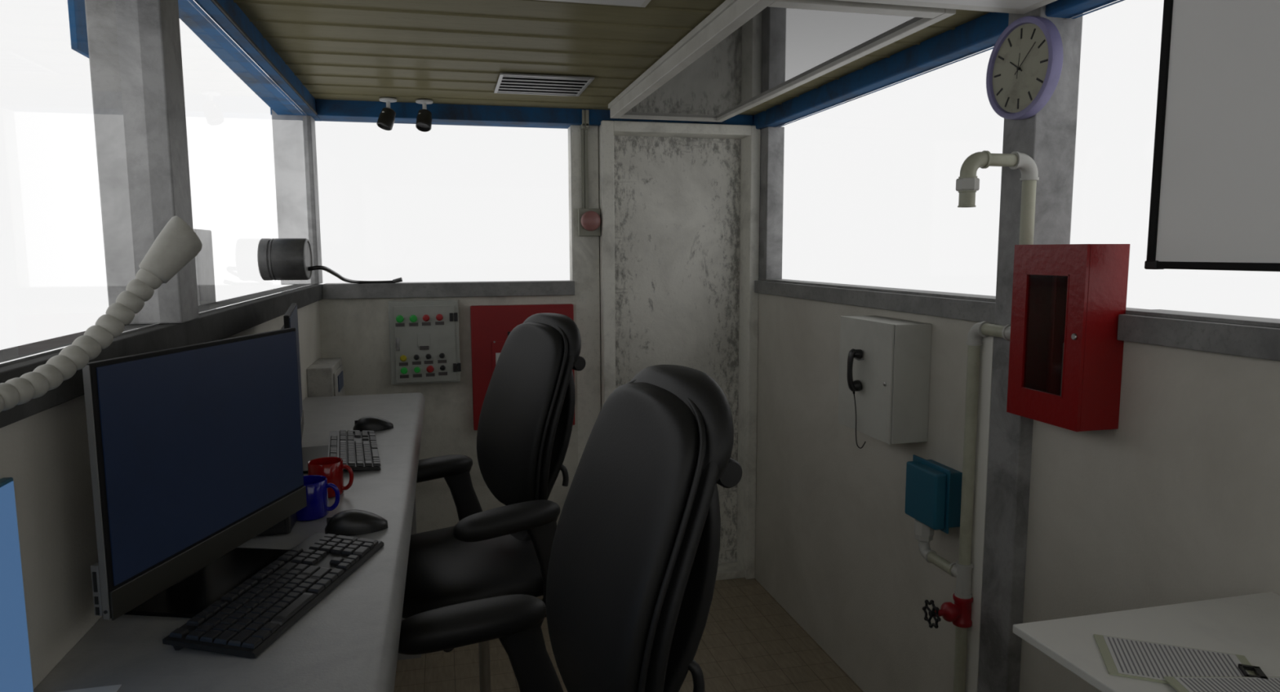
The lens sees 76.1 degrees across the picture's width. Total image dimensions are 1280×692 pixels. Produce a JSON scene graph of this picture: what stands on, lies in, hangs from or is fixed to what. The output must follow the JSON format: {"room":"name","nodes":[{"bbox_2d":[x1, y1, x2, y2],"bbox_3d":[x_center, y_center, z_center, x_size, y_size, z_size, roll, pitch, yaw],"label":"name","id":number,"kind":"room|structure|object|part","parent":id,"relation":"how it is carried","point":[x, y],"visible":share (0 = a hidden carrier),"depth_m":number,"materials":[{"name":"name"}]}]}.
{"room":"control room","nodes":[
{"label":"control room","id":0,"kind":"room"},
{"bbox_2d":[0,301,321,689],"bbox_3d":[-0.843,0.695,1.346,0.100,1.315,4.040,-2,7,-13],"label":"wall","id":1,"kind":"structure","parent":0,"point":[46,454],"depth_m":1.02,"materials":[{"name":"white paint"}]},
{"bbox_2d":[0,477,33,691],"bbox_3d":[-0.625,0.304,0.628,0.012,0.255,0.598,-2,7,-13],"label":"wall display","id":2,"kind":"object","parent":1,"relation":"attached to","point":[15,673],"visible":1,"depth_m":0.89,"materials":[{"name":"blue plastic"}]},
{"bbox_3d":[-0.626,0.304,0.628,0.011,0.255,0.598,-2,7,-13],"label":"casing","id":3,"kind":"part","parent":2,"relation":"part of","materials":[{"name":"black plastic"}]},
{"bbox_2d":[84,0,199,324],"bbox_3d":[-0.884,-0.454,1.446,0.115,0.826,0.108,-2,7,-13],"label":"pillar","id":4,"kind":"structure","parent":1,"relation":"attached to","point":[135,46],"depth_m":1.41,"materials":[{"name":"metal"}]},
{"bbox_2d":[0,284,315,366],"bbox_3d":[-0.803,-0.019,1.263,0.005,0.003,4.020,-2,7,-13],"label":"trim","id":5,"kind":"structure","parent":1,"relation":"attached to","point":[2,364],"depth_m":1.31,"materials":[{"name":"silver metal"}]},
{"bbox_2d":[0,284,322,428],"bbox_3d":[-0.832,0.012,1.270,0.108,0.059,4.040,-2,7,-13],"label":"window sill","id":6,"kind":"structure","parent":1,"relation":"attached to","point":[220,324],"depth_m":1.38,"materials":[{"name":"metal"}]},
{"bbox_2d":[193,0,307,115],"bbox_3d":[-0.799,-0.657,1.185,0.002,0.003,4.010,-2,7,-13],"label":"trim","id":7,"kind":"structure","parent":1,"relation":"attached to","point":[200,6],"depth_m":2.10,"materials":[{"name":"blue metal"}]},
{"bbox_2d":[177,0,316,115],"bbox_3d":[-0.840,-0.743,1.176,0.140,0.170,4.030,-2,7,-13],"label":"trim","id":8,"kind":"structure","parent":0,"point":[190,13],"depth_m":2.20,"materials":[{"name":"blue paint"}]},
{"bbox_2d":[211,0,317,115],"bbox_3d":[-0.766,-0.663,1.193,0.006,0.006,4.011,-2,7,-13],"label":"trim","id":9,"kind":"structure","parent":8,"relation":"attached to","point":[215,2],"depth_m":2.12,"materials":[{"name":"metal"}]},
{"bbox_2d":[318,294,577,533],"bbox_3d":[-0.829,0.448,3.464,1.128,1.315,0.100,-2,7,-13],"label":"wall","id":10,"kind":"structure","parent":0,"point":[356,331],"depth_m":3.39,"materials":[{"name":"white paint"}]},
{"bbox_2d":[271,109,322,284],"bbox_3d":[-1.345,-0.657,3.206,0.140,0.826,0.110,-2,7,-13],"label":"trim","id":11,"kind":"structure","parent":10,"relation":"attached to","point":[294,136],"depth_m":3.16,"materials":[{"name":"metal"}]},
{"bbox_2d":[387,299,461,385],"bbox_3d":[-0.871,-0.015,3.318,0.276,0.337,0.059,-2,7,-13],"label":"control panel","id":12,"kind":"object","parent":10,"relation":"attached to","point":[424,338],"visible":1,"depth_m":3.30,"materials":[{"name":"grey metal"}]},
{"bbox_3d":[-0.871,0.008,3.302,0.035,0.015,0.002,-2,7,-13],"label":"name plate","id":13,"kind":"part","parent":12,"relation":"part of","materials":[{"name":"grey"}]},
{"bbox_2d":[322,280,574,299],"bbox_3d":[-0.774,-0.235,3.385,1.003,0.059,0.106,-2,7,-13],"label":"trim","id":14,"kind":"structure","parent":10,"relation":"attached to","point":[506,288],"depth_m":3.33,"materials":[{"name":"grey metal"}]},
{"bbox_2d":[257,238,402,284],"bbox_3d":[-1.050,-0.283,2.842,0.177,0.169,0.914,0,7,1],"label":"lamp","id":15,"kind":"object","parent":14,"relation":"on","point":[278,259],"visible":1,"depth_m":2.41,"materials":[{"name":"metal"}]},
{"bbox_2d":[470,303,574,430],"bbox_3d":[-0.488,0.086,3.426,0.424,0.516,0.052,-2,7,-13],"label":"upper cabinet","id":16,"kind":"object","parent":10,"relation":"attached to","point":[491,326],"visible":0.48,"depth_m":3.37,"materials":[{"name":"red metal"}]},
{"bbox_3d":[-0.459,0.142,3.418,0.310,0.331,0.004,-2,7,-13],"label":"door","id":17,"kind":"part","parent":16,"relation":"part of","materials":[{"name":"red paint"}]},
{"bbox_2d":[569,125,573,280],"bbox_3d":[-0.779,-0.583,3.329,1.013,0.646,0.015,-2,7,-13],"label":"trim","id":18,"kind":"structure","parent":10,"relation":"in","point":[570,126],"depth_m":3.44,"materials":[{"name":"white metal"}]},
{"bbox_2d":[568,124,600,464],"bbox_3d":[-0.238,0.068,3.575,0.114,2.040,0.098,-2,7,-13],"label":"trim","id":19,"kind":"structure","parent":10,"relation":"attached to","point":[585,249],"depth_m":3.49,"materials":[{"name":"paint"}]},
{"bbox_2d":[580,110,589,208],"bbox_3d":[-0.228,-0.774,3.401,0.029,0.397,0.056,-2,7,-13],"label":"cable conduit","id":20,"kind":"object","parent":10,"relation":"attached to","point":[584,126],"visible":1,"depth_m":3.42,"materials":[{"name":"grey"}]},
{"bbox_2d":[577,208,600,236],"bbox_3d":[-0.211,-0.519,3.430,0.093,0.115,0.064,-2,7,-13],"label":"button","id":21,"kind":"object","parent":10,"relation":"attached to","point":[588,219],"visible":1,"depth_m":3.42,"materials":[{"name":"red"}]},
{"bbox_2d":[270,99,753,128],"bbox_3d":[-0.472,-1.001,3.380,1.945,0.170,0.148,-2,7,-13],"label":"trim","id":22,"kind":"structure","parent":0,"point":[327,110],"depth_m":3.28,"materials":[{"name":"blue paint"}]},
{"bbox_2d":[233,0,989,115],"bbox_3d":[0.079,-0.796,1.408,1.977,0.104,4.260,-2,7,-13],"label":"ceiling","id":23,"kind":"structure","parent":0,"point":[439,51],"depth_m":2.29,"materials":[{"name":"beige wood"}]},
{"bbox_2d":[376,97,396,130],"bbox_3d":[-0.960,-0.878,3.103,0.066,0.117,0.082,4,8,31],"label":"ceiling spotlight","id":24,"kind":"object","parent":23,"relation":"attached to","point":[386,119],"visible":1,"depth_m":3.08,"materials":[{"name":"grey plastic"}]},
{"bbox_3d":[-0.956,-0.932,3.103,0.066,0.009,0.066,-2,7,-13],"label":"ceiling plate","id":25,"kind":"part","parent":24,"relation":"part of","materials":[{"name":"grey plastic"}]},
{"bbox_3d":[-0.956,-0.910,3.106,0.015,0.037,0.015,-2,7,-13],"label":"stem","id":26,"kind":"part","parent":24,"relation":"part of","materials":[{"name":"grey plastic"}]},
{"bbox_2d":[415,99,433,132],"bbox_3d":[-0.828,-0.883,3.141,0.068,0.117,0.085,-2,7,-13],"label":"ceiling spotlight","id":27,"kind":"object","parent":23,"relation":"attached to","point":[424,118],"visible":1,"depth_m":3.13,"materials":[{"name":"grey plastic"}]},
{"bbox_3d":[-0.829,-0.915,3.146,0.015,0.037,0.015,-2,7,-13],"label":"stem","id":28,"kind":"part","parent":27,"relation":"part of","materials":[{"name":"grey plastic"}]},
{"bbox_3d":[-0.829,-0.938,3.144,0.066,0.009,0.066,-2,7,-13],"label":"ceiling plate","id":29,"kind":"part","parent":27,"relation":"part of","materials":[{"name":"grey plastic"}]},
{"bbox_2d":[493,72,594,96],"bbox_3d":[-0.341,-0.906,2.846,0.311,0.006,0.322,-2,7,-13],"label":"ceiling vent","id":30,"kind":"object","parent":23,"relation":"in","point":[507,83],"visible":1,"depth_m":2.83,"materials":[{"name":"silver metal"}]},
{"bbox_2d":[537,0,651,7],"bbox_3d":[-0.178,-0.765,1.627,0.517,0.006,0.517,-2,7,-13],"label":"recessed light","id":31,"kind":"object","parent":23,"relation":"in","point":[637,3],"visible":1,"depth_m":1.89,"materials":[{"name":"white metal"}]},
{"bbox_2d":[608,0,955,122],"bbox_3d":[0.291,-0.845,2.519,0.478,0.054,1.574,-2,7,-13],"label":"ceiling light","id":32,"kind":"object","parent":23,"relation":"attached to","point":[744,55],"visible":0.97,"depth_m":2.21,"materials":[{"name":"white metal"}]},
{"bbox_2d":[834,0,1057,14],"bbox_3d":[0.685,-0.699,1.260,0.640,0.057,1.068,-2,7,-13],"label":"ceiling light","id":33,"kind":"object","parent":23,"relation":"attached to","point":[1013,6],"visible":1,"depth_m":1.74,"materials":[{"name":"white metal"}]},
{"bbox_2d":[902,0,1043,9],"bbox_3d":[0.686,-0.671,1.259,0.520,0.003,0.940,-2,7,-13],"label":"diffuser","id":34,"kind":"object","parent":33,"relation":"attached to","point":[1000,4],"depth_m":1.73,"materials":[{"name":"grey plastic"}]},
{"bbox_2d":[393,577,863,691],"bbox_3d":[0.091,1.338,1.688,2.035,0.050,4.320,-2,7,-13],"label":"floor","id":35,"kind":"structure","parent":0,"point":[748,642],"depth_m":3.01,"materials":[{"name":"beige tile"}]},
{"bbox_2d":[33,392,425,691],"bbox_3d":[-0.639,0.826,1.595,0.403,0.995,2.895,-2,7,-13],"label":"desk","id":36,"kind":"object","parent":35,"relation":"on","point":[348,642],"visible":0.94,"depth_m":1.11,"materials":[{"name":"grey laminate"}]},
{"bbox_2d":[56,684,121,691],"bbox_3d":[-0.628,0.408,0.871,0.079,0.001,0.166,-2,7,-13],"label":"paper sheet","id":37,"kind":"object","parent":36,"relation":"on","point":[114,688],"visible":1,"depth_m":0.95,"materials":[{"name":"grey paper"}]},
{"bbox_2d":[0,216,202,412],"bbox_3d":[-0.457,0.173,0.572,0.114,0.537,0.406,0,7,4],"label":"hose","id":38,"kind":"object","parent":36,"relation":"on","point":[177,244],"visible":1,"depth_m":0.68,"materials":[{"name":"white plastic"}]},
{"bbox_2d":[82,328,306,620],"bbox_3d":[-0.630,0.179,1.239,0.185,0.372,0.470,1,7,7],"label":"monitor","id":39,"kind":"object","parent":36,"relation":"on","point":[195,451],"visible":0.91,"depth_m":1.18,"materials":[{"name":"black plastic"}]},
{"bbox_3d":[-0.629,0.361,1.262,0.185,0.006,0.250,1,7,7],"label":"foot plate","id":40,"kind":"part","parent":39,"relation":"part of","materials":[{"name":"black plastic"}]},
{"bbox_2d":[162,533,383,658],"bbox_3d":[-0.522,0.355,1.222,0.122,0.025,0.395,0,7,6],"label":"keyboard","id":41,"kind":"object","parent":36,"relation":"on","point":[250,618],"visible":1,"depth_m":1.16,"materials":[{"name":"black plastic"}]},
{"bbox_2d":[256,512,296,536],"bbox_3d":[-0.688,0.273,1.483,0.106,0.130,0.074,-2,7,-13],"label":"monitor stand","id":42,"kind":"object","parent":36,"relation":"on","point":[286,526],"visible":0.21,"depth_m":1.47,"materials":[{"name":"black plastic"}]},
{"bbox_2d":[268,520,284,528],"bbox_3d":[-0.679,0.275,1.448,0.086,0.105,0.002,-2,7,-13],"label":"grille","id":43,"kind":"object","parent":42,"relation":"attached to","point":[280,525],"depth_m":1.46,"materials":[{"name":"black plastic"}]},
{"bbox_2d":[280,302,345,473],"bbox_3d":[-0.829,0.096,1.965,0.210,0.372,0.470,-3,7,-21],"label":"monitor","id":44,"kind":"object","parent":36,"relation":"on","point":[291,317],"visible":0.23,"depth_m":2.03,"materials":[{"name":"black plastic"}]},
{"bbox_3d":[-0.830,0.072,1.963,0.011,0.324,0.467,-3,7,-21],"label":"casing","id":45,"kind":"part","parent":44,"relation":"part of","materials":[{"name":"black plastic"}]},
{"bbox_3d":[-0.829,0.277,1.987,0.210,0.006,0.250,-3,7,-21],"label":"foot plate","id":46,"kind":"part","parent":44,"relation":"part of","materials":[{"name":"black plastic"}]},
{"bbox_2d":[296,475,339,521],"bbox_3d":[-0.629,0.292,1.566,0.083,0.072,0.069,3,8,29],"label":"mug","id":47,"kind":"object","parent":36,"relation":"on","point":[317,508],"visible":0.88,"depth_m":1.55,"materials":[{"name":"blue ceramic"}]},
{"bbox_3d":[-0.591,0.290,1.573,0.027,0.055,0.008,-1,7,-6],"label":"handle","id":48,"kind":"part","parent":47,"relation":"part of","materials":[{"name":"blue ceramic"}]},
{"bbox_2d":[306,357,344,397],"bbox_3d":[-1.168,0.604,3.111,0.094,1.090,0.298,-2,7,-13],"label":"box","id":49,"kind":"object","parent":36,"relation":"on","point":[325,376],"visible":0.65,"depth_m":2.92,"materials":[{"name":"paint"}]},
{"bbox_3d":[-1.129,0.465,3.109,0.006,0.765,0.260,-2,7,-13],"label":"door","id":50,"kind":"part","parent":49,"relation":"part of","materials":[{"name":"paint"}]},
{"bbox_2d":[307,457,353,497],"bbox_3d":[-0.651,0.276,1.706,0.083,0.072,0.069,5,8,36],"label":"mug","id":51,"kind":"object","parent":36,"relation":"on","point":[331,468],"visible":0.76,"depth_m":1.70,"materials":[{"name":"red ceramic"}]},
{"bbox_3d":[-0.612,0.275,1.709,0.027,0.055,0.008,0,7,1],"label":"handle","id":52,"kind":"part","parent":51,"relation":"part of","materials":[{"name":"red ceramic"}]},
{"bbox_2d":[327,430,380,471],"bbox_3d":[-0.724,0.258,2.065,0.117,0.025,0.395,-3,7,-20],"label":"keyboard","id":53,"kind":"object","parent":36,"relation":"on","point":[357,450],"visible":0.98,"depth_m":2.03,"materials":[{"name":"black plastic"}]},
{"bbox_2d":[324,509,387,536],"bbox_3d":[-0.517,0.317,1.490,0.108,0.037,0.060,-3,7,-21],"label":"computer mouse","id":54,"kind":"object","parent":36,"relation":"on","point":[349,522],"visible":0.94,"depth_m":1.47,"materials":[{"name":"black plastic"}]},
{"bbox_2d":[353,416,393,431],"bbox_3d":[-0.764,0.219,2.341,0.108,0.037,0.060,-3,7,-25],"label":"computer mouse","id":55,"kind":"object","parent":36,"relation":"on","point":[367,423],"visible":0.9,"depth_m":2.32,"materials":[{"name":"black plastic"}]},
{"bbox_3d":[-0.992,0.688,2.955,0.357,0.957,0.020,-2,7,-13],"label":"panel","id":56,"kind":"part","parent":36,"relation":"part of","materials":[{"name":"grey laminate"}]},
{"bbox_2d":[401,312,586,691],"bbox_3d":[-0.442,0.587,2.189,0.562,1.329,0.650,-5,8,-34],"label":"office chair","id":57,"kind":"object","parent":35,"relation":"on","point":[526,416],"visible":0.88,"depth_m":2.11,"materials":[{"name":"black leather"}]},
{"bbox_3d":[-0.615,0.359,2.377,0.272,0.063,0.096,-5,8,-34],"label":"armrest","id":58,"kind":"part","parent":57,"relation":"part of","materials":[{"name":"black plastic"}]},
{"bbox_3d":[-0.475,0.673,1.917,0.032,0.032,0.149,-5,8,-34],"label":"tension knob","id":59,"kind":"part","parent":57,"relation":"part of","materials":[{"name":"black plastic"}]},
{"bbox_3d":[-0.467,0.585,2.173,0.470,0.104,0.490,-5,8,-34],"label":"seat","id":60,"kind":"part","parent":57,"relation":"part of","materials":[{"name":"black leather"}]},
{"bbox_3d":[-0.310,0.410,1.929,0.272,0.063,0.096,-5,8,-34],"label":"armrest","id":61,"kind":"part","parent":57,"relation":"part of","materials":[{"name":"black plastic"}]},
{"bbox_3d":[-0.321,0.186,2.227,0.164,0.494,0.356,-5,8,-34],"label":"backrest","id":62,"kind":"part","parent":57,"relation":"part of","materials":[{"name":"black leather"}]},
{"bbox_2d":[523,312,581,368],"bbox_3d":[-0.262,-0.004,2.245,0.103,0.170,0.346,-5,8,-34],"label":"headrest cover","id":63,"kind":"object","parent":57,"relation":"on","point":[554,340],"depth_m":2.14,"materials":[{"name":"black leather"}]},
{"bbox_3d":[-0.213,0.347,2.217,0.040,0.066,0.018,1,7,14],"label":"adjust lever","id":64,"kind":"part","parent":57,"relation":"part of","materials":[{"name":"black plastic"}]},
{"bbox_3d":[-0.164,0.046,2.163,0.039,0.039,0.024,-5,8,-34],"label":"knob","id":65,"kind":"part","parent":57,"relation":"part of","materials":[{"name":"black plastic"}]},
{"bbox_2d":[398,364,742,691],"bbox_3d":[-0.164,0.704,1.177,0.562,1.329,0.650,-3,7,-22],"label":"office chair","id":66,"kind":"object","parent":35,"relation":"on","point":[633,562],"visible":0.99,"depth_m":1.12,"materials":[{"name":"black leather"}]},
{"bbox_3d":[-0.291,0.472,1.394,0.272,0.063,0.096,-3,7,-22],"label":"armrest","id":67,"kind":"part","parent":66,"relation":"part of","materials":[{"name":"black plastic"}]},
{"bbox_3d":[-0.028,0.306,1.188,0.164,0.494,0.356,-3,7,-22],"label":"backrest","id":68,"kind":"part","parent":66,"relation":"part of","materials":[{"name":"black leather"}]},
{"bbox_2d":[631,364,733,483],"bbox_3d":[0.037,0.117,1.194,0.103,0.170,0.346,-3,7,-22],"label":"cushion","id":69,"kind":"object","parent":66,"relation":"on","point":[682,418],"depth_m":1.08,"materials":[{"name":"black leather"}]},
{"bbox_3d":[0.072,0.470,1.158,0.040,0.066,0.018,3,7,25],"label":"adjust lever","id":70,"kind":"part","parent":66,"relation":"part of","materials":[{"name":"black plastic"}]},
{"bbox_3d":[0.116,0.169,1.094,0.039,0.039,0.024,-3,7,-22],"label":"knob","id":71,"kind":"part","parent":66,"relation":"part of","materials":[{"name":"black plastic"}]},
{"bbox_2d":[1013,591,1279,691],"bbox_3d":[0.976,0.952,0.785,0.509,0.920,1.246,-2,7,-13],"label":"side table","id":72,"kind":"object","parent":35,"relation":"on","point":[1248,626],"visible":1,"depth_m":1.25,"materials":[{"name":"laminate"}]},
{"bbox_2d":[1093,634,1268,684],"bbox_3d":[0.754,0.443,1.143,0.195,0.009,0.121,2,7,21],"label":"clipboard","id":73,"kind":"object","parent":72,"relation":"on","point":[1122,657],"visible":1,"depth_m":1.15,"materials":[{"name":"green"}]},
{"bbox_2d":[1164,676,1279,691],"bbox_3d":[0.796,0.450,1.041,0.200,0.009,0.121,0,7,1],"label":"clipboard","id":74,"kind":"object","parent":72,"relation":"on","point":[1181,684],"visible":1,"depth_m":1.08,"materials":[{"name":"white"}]},
{"bbox_2d":[752,0,1124,129],"bbox_3d":[0.987,-0.807,1.679,0.085,0.172,4.160,-2,7,-13],"label":"trim","id":75,"kind":"structure","parent":0,"point":[983,32],"depth_m":2.37,"materials":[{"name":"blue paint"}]},
{"bbox_2d":[755,293,1279,691],"bbox_3d":[1.024,0.628,1.854,0.100,1.315,4.160,-2,7,-13],"label":"wall","id":76,"kind":"structure","parent":0,"point":[1178,503],"depth_m":1.97,"materials":[{"name":"white paint"}]},
{"bbox_2d":[598,120,760,580],"bbox_3d":[0.167,0.061,3.645,0.698,2.034,0.172,-2,7,-13],"label":"door","id":77,"kind":"structure","parent":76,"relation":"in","point":[679,203],"depth_m":3.63,"materials":[{"name":"paint"}]},
{"bbox_2d":[759,126,784,279],"bbox_3d":[0.568,-0.613,3.541,0.075,0.646,0.090,-2,7,-13],"label":"trim","id":78,"kind":"structure","parent":76,"relation":"attached to","point":[772,139],"depth_m":3.51,"materials":[{"name":"metal"}]},
{"bbox_2d":[754,278,995,324],"bbox_3d":[0.744,-0.177,2.828,0.102,0.061,1.648,-2,7,-13],"label":"trim","id":79,"kind":"structure","parent":76,"relation":"attached to","point":[968,307],"depth_m":2.52,"materials":[{"name":"grey metal"}]},
{"bbox_2d":[838,315,932,444],"bbox_3d":[0.723,0.092,2.490,0.154,0.347,0.315,-2,7,-13],"label":"electrical box","id":80,"kind":"object","parent":76,"relation":"attached to","point":[893,369],"visible":1,"depth_m":2.36,"materials":[{"name":"silver metal"}]},
{"bbox_2d":[847,348,866,448],"bbox_3d":[0.654,0.161,2.478,0.042,0.304,0.064,-2,7,-13],"label":"telephone handset","id":81,"kind":"object","parent":80,"relation":"hanging from","point":[854,386],"visible":1,"depth_m":2.47,"materials":[{"name":"black plastic"}]},
{"bbox_3d":[0.643,0.074,2.480,0.027,0.132,0.025,-2,7,-13],"label":"handle","id":82,"kind":"part","parent":81,"relation":"part of","materials":[{"name":"black plastic"}]},
{"bbox_3d":[0.666,0.223,2.482,0.011,0.179,0.055,-6,9,-40],"label":"cord","id":83,"kind":"part","parent":81,"relation":"part of","materials":[{"name":"black plastic"}]},
{"bbox_3d":[0.680,0.094,2.481,0.006,0.347,0.313,-2,7,-13],"label":"door","id":84,"kind":"part","parent":80,"relation":"part of","materials":[{"name":"white metal"}]},
{"bbox_2d":[904,454,962,533],"bbox_3d":[0.817,0.411,2.290,0.084,0.177,0.178,-2,7,-13],"label":"junction box","id":85,"kind":"object","parent":76,"relation":"attached to","point":[933,489],"visible":0.98,"depth_m":2.23,"materials":[{"name":"blue plastic"}]},
{"bbox_2d":[914,151,1039,691],"bbox_3d":[0.769,0.398,2.098,0.202,1.719,0.396,-2,7,-13],"label":"pipe","id":86,"kind":"object","parent":76,"relation":"attached to","point":[967,184],"visible":0.91,"depth_m":2.07,"materials":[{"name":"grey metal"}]},
{"bbox_2d":[922,593,973,628],"bbox_3d":[0.813,0.695,2.142,0.123,0.078,0.076,-2,7,-13],"label":"valve","id":87,"kind":"object","parent":86,"relation":"attached to","point":[959,613],"visible":0.99,"depth_m":2.13,"materials":[{"name":"red paint"}]},
{"bbox_2d":[957,190,976,207],"bbox_3d":[0.730,-0.328,1.825,0.038,0.036,0.038,-2,7,-13],"label":"outlet","id":88,"kind":"object","parent":86,"relation":"attached to","point":[966,198],"depth_m":1.81,"materials":[{"name":"beige plastic"}]},
{"bbox_2d":[965,336,994,691],"bbox_3d":[0.888,0.598,2.122,0.036,1.314,0.046,-2,7,-13],"label":"trim","id":89,"kind":"structure","parent":76,"relation":"attached to","point":[987,348],"depth_m":2.09,"materials":[{"name":"white paint"}]},
{"bbox_2d":[986,15,1062,119],"bbox_3d":[0.874,-0.633,1.868,0.032,0.225,0.225,-2,7,-13],"label":"wall clock","id":90,"kind":"object","parent":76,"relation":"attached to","point":[1024,68],"visible":1,"depth_m":1.85,"materials":[{"name":"purple plastic"}]},
{"bbox_2d":[977,5,1082,691],"bbox_3d":[0.942,0.166,2.003,0.113,2.200,0.110,-2,7,-13],"label":"column","id":91,"kind":"structure","parent":76,"relation":"attached to","point":[1048,137],"depth_m":1.97,"materials":[{"name":"metal"}]},
{"bbox_2d":[1006,244,1129,431],"bbox_3d":[0.916,-0.027,1.769,0.107,0.382,0.215,-2,7,-13],"label":"upper cabinet","id":92,"kind":"object","parent":76,"relation":"attached to","point":[1066,354],"visible":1,"depth_m":1.69,"materials":[{"name":"red metal"}]},
{"bbox_3d":[0.873,-0.026,1.759,0.001,0.258,0.128,-2,7,-13],"label":"glass","id":93,"kind":"part","parent":92,"relation":"part of","materials":[{"name":"clear glass"}]},
{"bbox_3d":[0.872,-0.026,1.758,0.007,0.382,0.215,-2,7,-13],"label":"door","id":94,"kind":"part","parent":92,"relation":"part of","materials":[{"name":"red paint"}]},
{"bbox_2d":[1116,307,1279,361],"bbox_3d":[1.226,0.053,0.841,0.102,0.061,2.237,-2,7,-13],"label":"trim","id":95,"kind":"structure","parent":76,"relation":"attached to","point":[1254,337],"depth_m":1.49,"materials":[{"name":"grey metal"}]},
{"label":"window","id":96,"kind":"structure","parent":76,"relation":"in","visible":0},
{"bbox_2d":[1144,0,1279,271],"bbox_3d":[1.132,-0.351,0.981,0.024,0.541,1.205,-2,7,-13],"label":"projection screen","id":97,"kind":"object","parent":96,"relation":"attached to","point":[1215,199],"visible":1,"depth_m":1.44,"materials":[{"name":"white fabric"}]},
{"label":"outside","id":98,"kind":"structure","parent":0,"visible":0},
{"bbox_2d":[67,0,88,57],"bbox_3d":[-1.303,-1.099,2.135,0.273,0.700,0.260,-2,7,-13],"label":"bracket","id":99,"kind":"object","parent":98,"point":[77,11],"visible":0.45,"depth_m":2.03,"materials":[{"name":"blue metal"}]},
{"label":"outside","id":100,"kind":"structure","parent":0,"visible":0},
{"bbox_2d":[193,228,215,306],"bbox_3d":[-1.101,0.132,2.057,0.058,0.841,0.140,-2,7,-13],"label":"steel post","id":101,"kind":"object","parent":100,"point":[204,264],"visible":0.22,"depth_m":2.02,"materials":[{"name":"grey metal"}]}
]}

